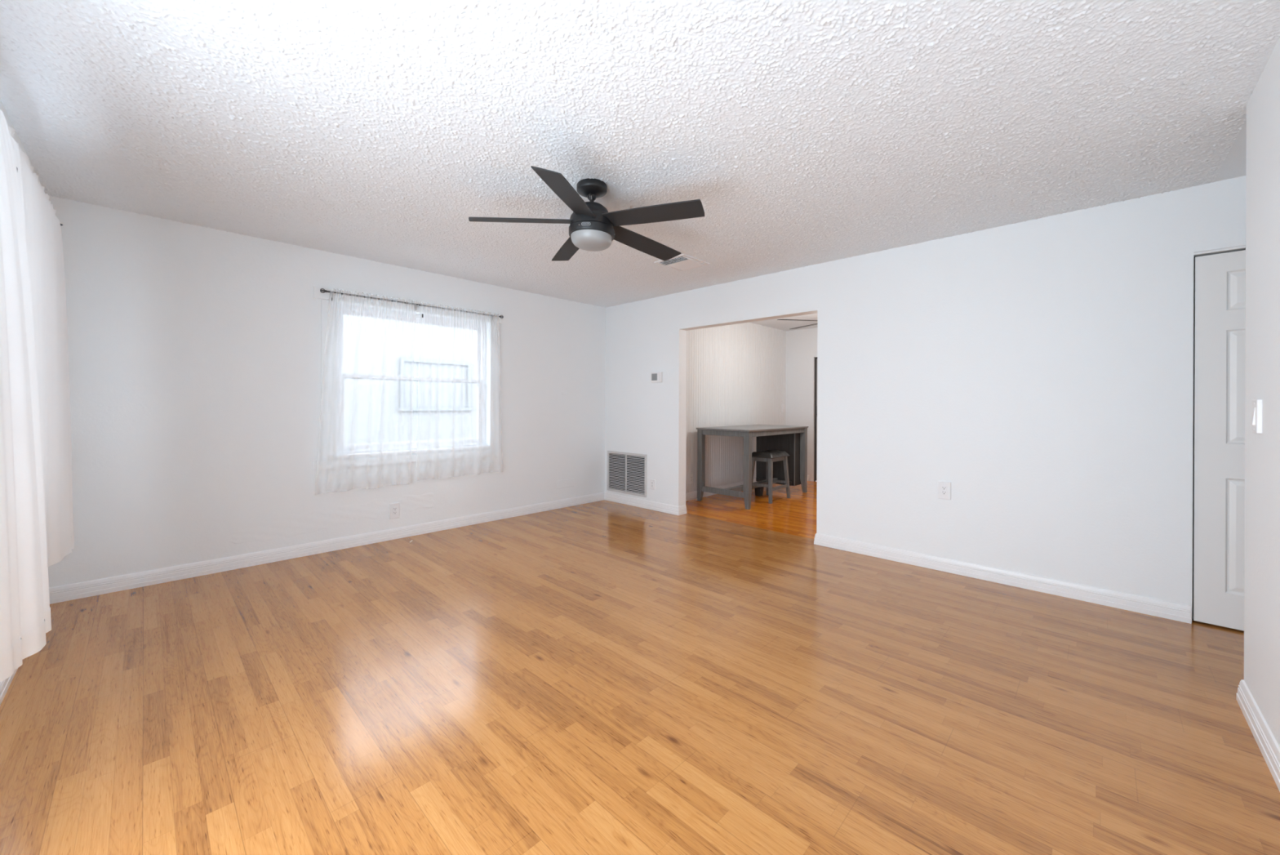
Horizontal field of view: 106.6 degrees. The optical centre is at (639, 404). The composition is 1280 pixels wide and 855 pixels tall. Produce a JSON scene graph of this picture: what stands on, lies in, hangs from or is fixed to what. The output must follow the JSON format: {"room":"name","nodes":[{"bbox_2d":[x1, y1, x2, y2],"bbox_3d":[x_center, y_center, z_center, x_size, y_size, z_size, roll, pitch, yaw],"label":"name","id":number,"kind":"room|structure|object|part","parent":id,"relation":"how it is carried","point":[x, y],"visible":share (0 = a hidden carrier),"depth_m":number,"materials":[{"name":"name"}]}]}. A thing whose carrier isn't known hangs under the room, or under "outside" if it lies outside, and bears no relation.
{"room":"empty living room","nodes":[
{"label":"empty living room","id":0,"kind":"room"},
{"bbox_2d":[0,97,44,192],"bbox_3d":[-1.831,-0.024,1.054,5.341,2.440,0.200,0,0,44],"label":"wall","id":1,"kind":"structure","parent":0,"point":[2,108],"depth_m":2.12,"materials":[{"name":"white paint"}]},
{"bbox_2d":[0,667,17,705],"bbox_3d":[-1.758,1.149,1.129,4.951,0.095,0.017,0,0,44],"label":"baseboard","id":2,"kind":"structure","parent":1,"relation":"attached to","point":[5,684],"depth_m":1.96,"materials":[{"name":"white wood"}]},
{"bbox_2d":[48,195,605,587],"bbox_3d":[-2.019,-0.025,4.565,0.203,2.440,4.600,0,0,44],"label":"wall","id":3,"kind":"structure","parent":0,"point":[194,351],"depth_m":3.50,"materials":[{"name":"white paint"}]},
{"bbox_2d":[48,492,604,604],"bbox_3d":[-1.992,1.148,4.444,0.017,0.095,4.470,0,0,44],"label":"baseboard","id":4,"kind":"structure","parent":3,"relation":"attached to","point":[60,593],"depth_m":3.64,"materials":[{"name":"white wood"}]},
{"bbox_2d":[389,502,399,519],"bbox_3d":[-2.183,0.942,4.243,0.020,0.135,0.080,0,0,44],"label":"wall outlet","id":5,"kind":"object","parent":3,"relation":"attached to","point":[394,508],"visible":1,"depth_m":4.24,"materials":[{"name":"white plastic"}]},
{"bbox_2d":[392,506,396,515],"bbox_3d":[-2.179,0.942,4.239,0.005,0.068,0.035,0,0,44],"label":"receptacle","id":6,"kind":"object","parent":5,"relation":"attached to","point":[394,508],"depth_m":4.23,"materials":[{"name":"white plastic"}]},
{"bbox_2d":[312,286,502,470],"bbox_3d":[-2.090,-0.210,4.458,0.188,1.464,1.661,0,0,44],"label":"window","id":7,"kind":"structure","parent":3,"relation":"in","point":[332,376],"depth_m":4.27,"materials":[{"name":"white paint"}]},
{"bbox_3d":[-2.122,-0.517,4.514,0.034,0.583,1.284,0,0,44],"label":"sash","id":8,"kind":"part","parent":7,"relation":"part of","materials":[{"name":"white plastic"}]},
{"bbox_3d":[-2.098,0.056,4.488,0.034,0.643,1.284,0,0,44],"label":"sash","id":9,"kind":"part","parent":7,"relation":"part of","materials":[{"name":"white plastic"}]},
{"bbox_3d":[-2.113,-0.217,4.504,0.090,1.264,1.368,0,0,44],"label":"frame","id":10,"kind":"part","parent":7,"relation":"part of","materials":[{"name":"white plastic"}]},
{"bbox_2d":[320,288,503,320],"bbox_3d":[-1.989,-0.897,4.370,0.076,0.067,1.614,0,0,44],"label":"curtain rod","id":11,"kind":"object","parent":7,"relation":"attached to","point":[321,290],"visible":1,"depth_m":4.20,"materials":[{"name":"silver metal"}]},
{"bbox_2d":[331,290,416,487],"bbox_3d":[-2.284,-0.117,4.023,0.769,1.655,0.053,0,0,-45],"label":"sheer curtain","id":12,"kind":"object","parent":11,"relation":"hanging from","point":[341,291],"visible":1,"depth_m":4.18,"materials":[{"name":"fabric"}]},
{"bbox_2d":[422,306,502,476],"bbox_3d":[-1.720,-0.124,4.607,0.056,1.634,0.868,0,0,44],"label":"sheer curtain","id":13,"kind":"object","parent":11,"relation":"hanging from","point":[454,307],"visible":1,"depth_m":4.73,"materials":[{"name":"fabric"}]},
{"bbox_3d":[-2.058,0.432,4.448,0.112,0.032,1.368,0,0,44],"label":"sill","id":14,"kind":"part","parent":7,"relation":"part of","materials":[{"name":"white wood"}]},
{"bbox_2d":[0,480,1279,854],"bbox_3d":[1.394,1.270,3.489,6.621,0.120,8.190,0,0,44],"label":"floor","id":15,"kind":"structure","parent":0,"point":[604,677],"depth_m":1.89,"materials":[{"name":"brown wood"}]},
{"bbox_2d":[696,424,808,509],"bbox_3d":[1.521,0.751,6.315,0.768,0.920,1.563,0,0,44],"label":"dining table","id":16,"kind":"object","parent":15,"relation":"on","point":[792,439],"visible":0.94,"depth_m":6.34,"materials":[{"name":"grey wood"}]},
{"bbox_3d":[0.773,0.759,6.019,0.072,0.898,0.072,0,0,44],"label":"leg","id":17,"kind":"part","parent":16,"relation":"part of","materials":[{"name":"grey wood"}]},
{"bbox_3d":[1.254,0.761,5.556,0.072,0.898,0.072,0,0,44],"label":"leg","id":18,"kind":"part","parent":16,"relation":"part of","materials":[{"name":"grey wood"}]},
{"bbox_3d":[2.269,0.765,6.611,0.072,0.898,0.072,0,0,44],"label":"leg","id":19,"kind":"part","parent":16,"relation":"part of","materials":[{"name":"grey wood"}]},
{"bbox_2d":[751,449,790,503],"bbox_3d":[1.665,0.904,6.141,0.334,0.616,0.513,0,0,44],"label":"bar stool","id":20,"kind":"object","parent":15,"relation":"on","point":[769,456],"visible":0.94,"depth_m":6.05,"materials":[{"name":"grey wood"}]},
{"bbox_3d":[1.423,0.936,6.081,0.069,0.549,0.091,0,0,44],"label":"leg","id":21,"kind":"part","parent":20,"relation":"part of","materials":[{"name":"grey wood"}]},
{"bbox_3d":[1.534,0.686,6.004,0.243,0.049,0.018,0,0,44],"label":"seat rail","id":22,"kind":"part","parent":20,"relation":"part of","materials":[{"name":"grey wood"}]},
{"bbox_3d":[1.716,0.937,6.385,0.069,0.549,0.091,0,0,44],"label":"leg","id":23,"kind":"part","parent":20,"relation":"part of","materials":[{"name":"grey wood"}]},
{"bbox_3d":[1.666,0.629,6.141,0.328,0.067,0.471,0,0,44],"label":"seat","id":24,"kind":"part","parent":20,"relation":"part of","materials":[{"name":"grey leather"}]},
{"bbox_3d":[1.614,0.937,5.897,0.069,0.549,0.091,0,0,44],"label":"leg","id":25,"kind":"part","parent":20,"relation":"part of","materials":[{"name":"grey wood"}]},
{"bbox_3d":[1.753,0.688,6.057,0.018,0.049,0.380,0,0,44],"label":"seat rail","id":26,"kind":"part","parent":20,"relation":"part of","materials":[{"name":"grey wood"}]},
{"bbox_3d":[1.907,0.938,6.201,0.069,0.549,0.091,0,0,44],"label":"leg","id":27,"kind":"part","parent":20,"relation":"part of","materials":[{"name":"grey wood"}]},
{"bbox_2d":[0,0,1279,330],"bbox_3d":[1.405,-1.301,3.489,6.621,0.158,8.190,0,0,44],"label":"ceiling","id":28,"kind":"structure","parent":0,"point":[804,132],"depth_m":2.05,"materials":[{"name":"white paint"}]},
{"bbox_2d":[468,165,704,261],"bbox_3d":[-0.233,-1.059,2.693,1.300,0.358,1.275,0,0,44],"label":"ceiling fan","id":29,"kind":"object","parent":28,"relation":"hanging from","point":[592,228],"visible":1,"depth_m":2.58,"materials":[{"name":"black metal"}]},
{"bbox_3d":[-0.654,-1.019,2.636,0.581,0.048,0.130,0,0,-7],"label":"blade","id":30,"kind":"part","parent":29,"relation":"part of","materials":[{"name":"grey wood"}]},
{"bbox_3d":[-0.346,-1.011,2.303,0.130,0.061,0.581,0,0,11],"label":"blade","id":31,"kind":"part","parent":29,"relation":"part of","materials":[{"name":"grey wood"}]},
{"bbox_3d":[-0.433,-1.010,3.031,0.130,0.057,0.581,0,0,-25],"label":"blade","id":32,"kind":"part","parent":29,"relation":"part of","materials":[{"name":"grey wood"}]},
{"bbox_3d":[-0.272,-0.917,2.682,0.233,0.074,0.233,0,0,44],"label":"lamp shade","id":33,"kind":"part","parent":29,"relation":"part of","materials":[{"name":"white glass"}]},
{"bbox_3d":[0.011,-0.996,2.943,0.581,0.076,0.130,0,0,-43],"label":"blade","id":34,"kind":"part","parent":29,"relation":"part of","materials":[{"name":"grey wood"}]},
{"bbox_3d":[0.065,-0.996,2.493,0.581,0.079,0.130,0,0,29],"label":"blade","id":35,"kind":"part","parent":29,"relation":"part of","materials":[{"name":"grey wood"}]},
{"bbox_2d":[653,253,710,271],"bbox_3d":[0.366,-1.225,4.132,0.330,0.020,0.365,0,0,44],"label":"ceiling vent","id":36,"kind":"object","parent":28,"relation":"in","point":[690,262],"visible":0.98,"depth_m":4.12,"materials":[{"name":"white plastic"}]},
{"bbox_3d":[0.270,-1.225,4.225,0.006,0.012,0.309,0,0,44],"label":"louver rail","id":37,"kind":"part","parent":36,"relation":"part of","materials":[{"name":"white plastic"}]},
{"bbox_3d":[0.463,-1.224,4.039,0.006,0.012,0.309,0,0,44],"label":"louver rail","id":38,"kind":"part","parent":36,"relation":"part of","materials":[{"name":"white plastic"}]},
{"bbox_2d":[777,319,817,328],"bbox_3d":[2.287,-1.024,5.621,1.239,0.406,1.213,0,0,44],"label":"ceiling fan","id":39,"kind":"object","parent":28,"relation":"hanging from","point":[777,319],"visible":0.19,"depth_m":5.59,"materials":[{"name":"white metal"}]},
{"bbox_3d":[1.883,-0.987,5.561,0.543,0.025,0.132,0,0,-7],"label":"blade","id":40,"kind":"part","parent":39,"relation":"part of","materials":[{"name":"brown metal"}]},
{"bbox_3d":[2.092,-0.987,5.945,0.132,0.025,0.543,0,0,-25],"label":"blade","id":41,"kind":"part","parent":39,"relation":"part of","materials":[{"name":"brown metal"}]},
{"bbox_2d":[685,322,786,493],"bbox_3d":[1.311,-0.010,6.850,0.120,2.440,3.310,0,0,44],"label":"wall","id":42,"kind":"structure","parent":0,"point":[736,373],"depth_m":6.72,"materials":[{"name":"white paint"}]},
{"bbox_2d":[688,473,693,484],"bbox_3d":[0.652,0.942,6.077,0.011,0.125,0.078,0,0,44],"label":"wall outlet","id":43,"kind":"object","parent":42,"relation":"attached to","point":[691,476],"visible":1,"depth_m":6.07,"materials":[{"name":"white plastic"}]},
{"bbox_2d":[685,478,756,501],"bbox_3d":[1.313,1.163,6.759,0.017,0.095,3.190,0,0,44],"label":"baseboard","id":44,"kind":"structure","parent":42,"relation":"attached to","point":[693,495],"depth_m":6.34,"materials":[{"name":"white wood"}]},
{"bbox_2d":[785,327,817,480],"bbox_3d":[3.809,0.001,6.674,3.965,2.440,0.140,0,0,44],"label":"wall","id":45,"kind":"structure","parent":0,"point":[802,344],"depth_m":7.75,"materials":[{"name":"white paint"}]},
{"bbox_2d":[809,355,817,481],"bbox_3d":[3.088,0.216,7.294,0.986,2.003,0.104,0,0,44],"label":"door","id":46,"kind":"structure","parent":45,"relation":"in","point":[813,473],"depth_m":7.58,"materials":[{"name":"white paint"}]},
{"bbox_3d":[3.107,0.231,7.313,0.860,1.973,0.050,0,0,44],"label":"frame","id":47,"kind":"part","parent":46,"relation":"part of","materials":[{"name":"white wood"}]},
{"bbox_3d":[3.110,0.241,7.317,0.814,1.930,0.040,0,0,44],"label":"panel","id":48,"kind":"part","parent":46,"relation":"part of","materials":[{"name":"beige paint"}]},
{"bbox_2d":[604,175,1245,617],"bbox_3d":[1.916,-0.007,3.881,6.421,2.440,0.130,0,0,44],"label":"wall","id":49,"kind":"structure","parent":0,"point":[1042,369],"depth_m":3.25,"materials":[{"name":"white paint"}]},
{"bbox_2d":[607,450,646,497],"bbox_3d":[-0.169,0.826,5.783,0.677,0.500,0.018,0,0,44],"label":"air vent","id":50,"kind":"object","parent":49,"relation":"in","point":[626,471],"visible":1,"depth_m":5.77,"materials":[{"name":"metal"}]},
{"bbox_3d":[-0.282,0.826,5.894,0.298,0.428,0.010,0,0,44],"label":"louver panel","id":51,"kind":"part","parent":50,"relation":"part of","materials":[{"name":"paint"}]},
{"bbox_3d":[-0.054,0.827,5.674,0.298,0.428,0.010,0,0,44],"label":"louver panel","id":52,"kind":"part","parent":50,"relation":"part of","materials":[{"name":"paint"}]},
{"bbox_2d":[604,492,686,515],"bbox_3d":[0.030,1.157,5.675,1.223,0.095,0.142,0,0,44],"label":"baseboard","id":53,"kind":"structure","parent":49,"relation":"attached to","point":[665,508],"depth_m":5.53,"materials":[{"name":"white wood"}]},
{"bbox_2d":[649,478,655,489],"bbox_3d":[0.143,0.915,5.487,0.080,0.118,0.010,0,0,44],"label":"wall outlet","id":54,"kind":"object","parent":49,"relation":"attached to","point":[652,482],"visible":1,"depth_m":5.48,"materials":[{"name":"white plastic"}]},
{"bbox_2d":[650,372,662,382],"bbox_3d":[0.191,-0.314,5.434,0.160,0.116,0.028,0,0,44],"label":"thermostat","id":55,"kind":"object","parent":49,"relation":"attached to","point":[655,376],"visible":1,"depth_m":5.42,"materials":[{"name":"white plastic"}]},
{"bbox_2d":[937,480,951,499],"bbox_3d":[2.223,0.624,3.483,0.082,0.128,0.016,0,0,44],"label":"wall outlet","id":56,"kind":"object","parent":49,"relation":"attached to","point":[944,487],"visible":1,"depth_m":3.48,"materials":[{"name":"white plastic"}]},
{"bbox_2d":[941,485,946,495],"bbox_3d":[2.220,0.624,3.479,0.035,0.068,0.005,0,0,44],"label":"receptacle","id":57,"kind":"object","parent":56,"relation":"attached to","point":[944,488],"depth_m":3.48,"materials":[{"name":"white plastic"}]},
{"bbox_2d":[813,533,1191,623],"bbox_3d":[2.340,1.167,3.453,2.159,0.095,0.142,0,0,44],"label":"baseboard","id":58,"kind":"structure","parent":49,"relation":"attached to","point":[1144,605],"depth_m":3.16,"materials":[{"name":"white wood"}]},
{"bbox_2d":[1191,244,1245,631],"bbox_3d":[3.375,0.185,2.398,0.780,2.069,0.131,0,0,44],"label":"door","id":59,"kind":"structure","parent":49,"relation":"in","point":[1219,274],"depth_m":2.61,"materials":[{"name":"white wood"}]},
{"bbox_2d":[1244,36,1279,746],"bbox_3d":[1.740,-0.008,0.200,1.370,2.440,3.520,0,0,44],"label":"wall","id":60,"kind":"structure","parent":0,"point":[1262,358],"depth_m":1.72,"materials":[{"name":"white paint"}]},
{"bbox_2d":[1250,399,1262,433],"bbox_3d":[2.292,0.042,1.775,0.020,0.124,0.080,0,0,44],"label":"light switch","id":61,"kind":"object","parent":60,"relation":"attached to","point":[1256,415],"visible":1,"depth_m":1.75,"materials":[{"name":"white plastic"}]},
{"bbox_2d":[1235,679,1279,791],"bbox_3d":[1.734,1.164,0.212,1.387,0.095,3.537,0,0,44],"label":"baseboard","id":62,"kind":"structure","parent":60,"relation":"attached to","point":[1268,744],"depth_m":1.70,"materials":[{"name":"white wood"}]},
{"label":"outside","id":63,"kind":"structure","parent":0,"visible":0},
{"bbox_3d":[-2.331,1.644,6.399,2.779,0.100,18.000,0,0,44],"label":"ground","id":64,"kind":"structure","parent":63,"visible":0},
{"bbox_2d":[342,314,477,444],"bbox_3d":[-3.103,0.590,7.840,0.460,4.200,13.100,0,0,44],"label":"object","id":65,"kind":"structure","parent":64,"relation":"on","point":[439,409],"depth_m":7.16,"materials":[{"name":"glass"}]},
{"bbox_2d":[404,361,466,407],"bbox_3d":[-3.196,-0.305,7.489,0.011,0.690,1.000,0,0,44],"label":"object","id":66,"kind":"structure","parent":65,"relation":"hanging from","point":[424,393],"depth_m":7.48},
{"bbox_3d":[-2.331,-0.907,1.763,1.989,0.087,0.105,0,0,44],"label":"curtain rod","id":67,"kind":"object","parent":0,"visible":0},
{"bbox_2d":[0,109,51,682],"bbox_3d":[-1.822,-0.117,1.384,0.618,1.656,0.140,0,0,44],"label":"sheer curtain","id":68,"kind":"object","parent":67,"relation":"hanging from","point":[25,619],"visible":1,"depth_m":1.34,"materials":[{"name":"white fabric"}]},
{"bbox_2d":[8,125,74,566],"bbox_3d":[-2.470,-0.127,1.980,1.093,1.671,0.080,0,0,45],"label":"sheer curtain","id":69,"kind":"object","parent":67,"relation":"hanging from","point":[42,228],"visible":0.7,"depth_m":2.12,"materials":[{"name":"white fabric"}]}
]}

